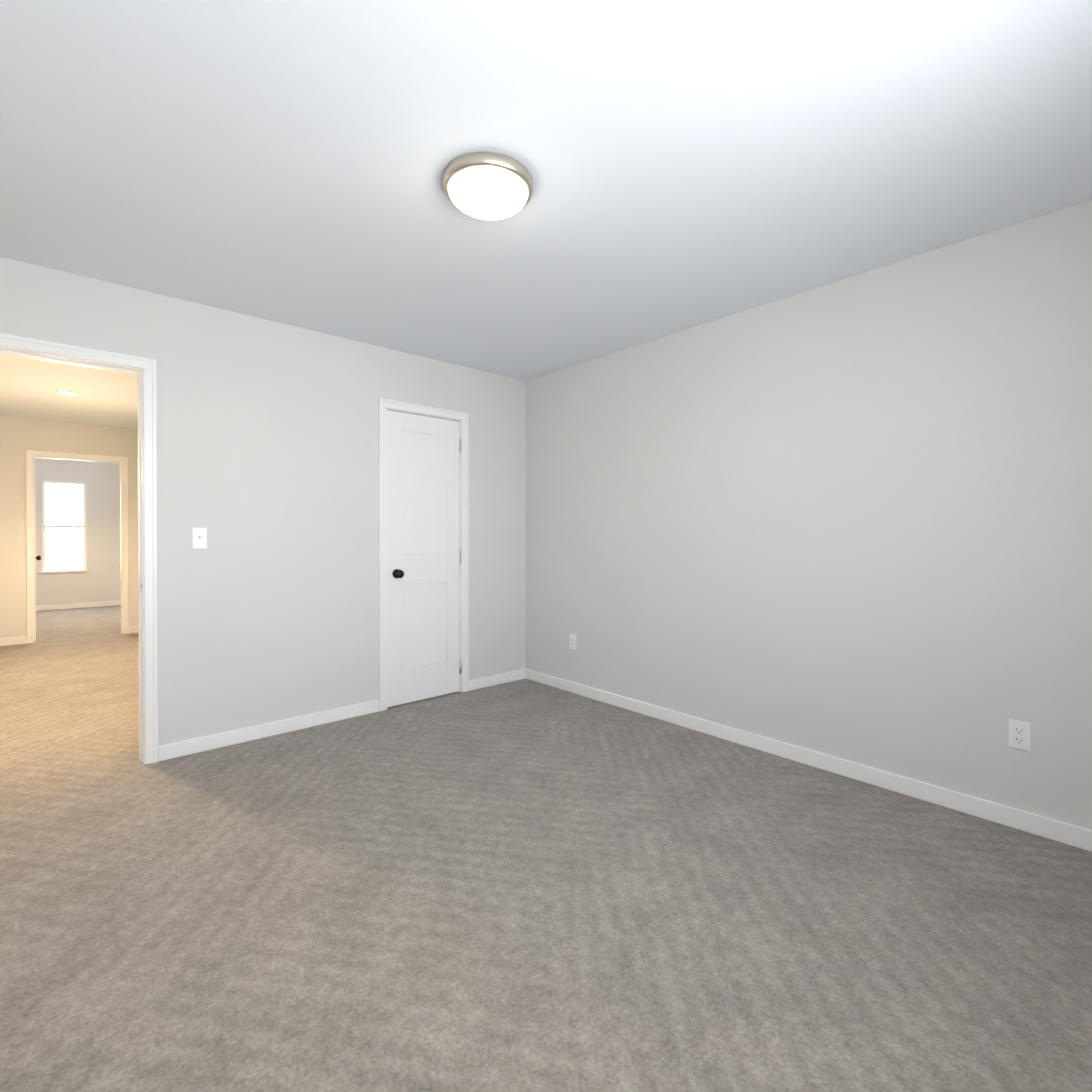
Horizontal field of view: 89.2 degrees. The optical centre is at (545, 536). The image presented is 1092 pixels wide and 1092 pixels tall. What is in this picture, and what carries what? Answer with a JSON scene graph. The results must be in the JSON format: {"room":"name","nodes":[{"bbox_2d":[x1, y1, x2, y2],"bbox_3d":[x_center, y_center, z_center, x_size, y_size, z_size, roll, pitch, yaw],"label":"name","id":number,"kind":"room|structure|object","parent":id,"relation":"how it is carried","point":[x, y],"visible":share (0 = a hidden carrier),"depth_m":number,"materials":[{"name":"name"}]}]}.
{"room":"empty bedroom","nodes":[
{"label":"empty bedroom","id":0,"kind":"room"},
{"bbox_2d":[0,415,138,638],"bbox_3d":[-5.341,-0.062,6.286,4.000,2.440,0.120,0,0,-42],"label":"wall","id":1,"kind":"structure","parent":0,"point":[19,436],"depth_m":5.96,"materials":[{"name":"paint"}]},
{"bbox_2d":[0,636,26,645],"bbox_3d":[-5.758,1.120,5.831,0.422,0.080,0.013,0,0,-42],"label":"baseboard","id":2,"kind":"structure","parent":1,"relation":"attached to","point":[19,640],"depth_m":5.90,"materials":[{"name":"paint"}]},
{"bbox_2d":[26,450,128,643],"bbox_3d":[-5.316,0.134,6.310,0.795,2.047,0.119,0,0,-42],"label":"door frame","id":3,"kind":"structure","parent":1,"relation":"attached to","point":[121,542],"depth_m":6.30,"materials":[{"name":"paint"}]},
{"bbox_2d":[35,458,120,605],"bbox_3d":[-7.553,-0.076,8.762,4.240,2.440,0.120,0,0,-42],"label":"wall","id":4,"kind":"structure","parent":0,"point":[100,581],"depth_m":8.90,"materials":[{"name":"paint"}]},
{"bbox_2d":[40,481,88,572],"bbox_3d":[-7.574,-0.143,8.710,0.580,1.425,0.130,0,0,-42],"label":"window","id":5,"kind":"structure","parent":4,"relation":"in","point":[63,527],"depth_m":8.73,"materials":[{"name":"glass"}]},
{"bbox_2d":[36,600,120,610],"bbox_3d":[-7.508,1.104,8.718,4.000,0.080,0.017,0,0,-42],"label":"baseboard","id":6,"kind":"structure","parent":4,"relation":"attached to","point":[106,603],"depth_m":8.78,"materials":[{"name":"paint"}]},
{"bbox_2d":[0,257,524,745],"bbox_3d":[-1.514,-0.046,3.429,3.740,2.440,0.120,0,0,-42],"label":"wall","id":7,"kind":"structure","parent":0,"point":[268,603],"depth_m":3.27,"materials":[{"name":"paint"}]},
{"bbox_2d":[0,333,157,764],"bbox_3d":[-2.399,0.154,2.640,0.795,2.047,0.119,0,0,-42],"label":"door frame","id":8,"kind":"structure","parent":7,"relation":"attached to","point":[63,359],"depth_m":2.86,"materials":[{"name":"paint"}]},
{"bbox_2d":[192,528,206,548],"bbox_3d":[-1.880,0.011,3.008,0.070,0.115,0.022,0,0,-42],"label":"light switch","id":9,"kind":"object","parent":7,"relation":"attached to","point":[199,538],"visible":1,"depth_m":3.01,"materials":[{"name":"white plastic"}]},
{"bbox_2d":[158,700,378,760],"bbox_3d":[-1.572,1.134,3.296,1.218,0.080,0.013,0,0,-42],"label":"baseboard","id":10,"kind":"structure","parent":7,"relation":"attached to","point":[196,745],"depth_m":3.21,"materials":[{"name":"paint"}]},
{"bbox_2d":[378,398,468,711],"bbox_3d":[-0.897,0.147,3.982,0.620,2.047,0.119,0,0,-42],"label":"door frame","id":11,"kind":"structure","parent":7,"relation":"attached to","point":[460,500],"depth_m":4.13,"materials":[{"name":"paint"}]},
{"bbox_2d":[387,410,460,706],"bbox_3d":[-0.869,0.153,3.957,0.590,2.015,0.165,0,0,-42],"label":"closet door","id":12,"kind":"structure","parent":7,"relation":"in","point":[423,575],"depth_m":3.93,"materials":[{"name":"paint"}]},
{"bbox_2d":[469,668,525,690],"bbox_3d":[-0.383,1.128,4.355,0.548,0.080,0.017,0,0,-42],"label":"baseboard","id":13,"kind":"structure","parent":7,"relation":"attached to","point":[483,682],"depth_m":4.34,"materials":[{"name":"paint"}]},
{"bbox_2d":[0,605,1091,1091],"bbox_3d":[-3.321,1.217,4.558,5.300,0.100,12.400,0,0,-42],"label":"floor","id":14,"kind":"structure","parent":0,"point":[524,885],"depth_m":1.75,"materials":[{"name":"carpet"}]},
{"bbox_2d":[0,0,1091,428],"bbox_3d":[-3.321,-1.323,4.544,5.300,0.100,12.400,0,0,-42],"label":"ceiling","id":15,"kind":"structure","parent":0,"point":[688,164],"depth_m":1.82,"materials":[{"name":"paint"}]},
{"bbox_2d":[56,390,79,395],"bbox_3d":[-4.242,-1.271,4.915,0.160,0.008,0.160,0,0,-42],"label":"recessed light","id":16,"kind":"object","parent":15,"relation":"in","point":[64,392],"visible":1,"depth_m":4.90,"materials":[{"name":"plastic"}]},
{"bbox_2d":[443,152,532,219],"bbox_3d":[-0.205,-1.210,1.965,0.318,0.096,0.318,0,0,-42],"label":"ceiling light","id":17,"kind":"object","parent":15,"relation":"attached to","point":[488,185],"visible":1,"depth_m":1.88,"materials":[{"name":"white glass"}]},
{"bbox_2d":[525,200,1091,829],"bbox_3d":[1.181,-0.045,3.129,0.120,2.440,3.920,0,0,-42],"label":"wall","id":18,"kind":"structure","parent":0,"point":[849,518],"depth_m":2.67,"materials":[{"name":"paint"}]},
{"bbox_2d":[570,634,575,649],"bbox_3d":[0.200,0.790,4.135,0.010,0.115,0.070,0,0,-42],"label":"electrical outlet","id":19,"kind":"object","parent":18,"relation":"attached to","point":[573,641],"visible":1,"depth_m":4.13,"materials":[{"name":"white plastic"}]},
{"bbox_2d":[526,669,1091,851],"bbox_3d":[1.091,1.135,3.135,0.017,0.080,3.800,0,0,-42],"label":"baseboard","id":20,"kind":"structure","parent":18,"relation":"attached to","point":[1057,830],"depth_m":2.66,"materials":[{"name":"paint"}]},
{"bbox_2d":[1008,719,1030,751],"bbox_3d":[1.905,0.800,2.227,0.010,0.115,0.070,0,0,-42],"label":"electrical outlet","id":21,"kind":"object","parent":18,"relation":"attached to","point":[1019,734],"visible":1,"depth_m":2.23,"materials":[{"name":"white plastic"}]}
]}

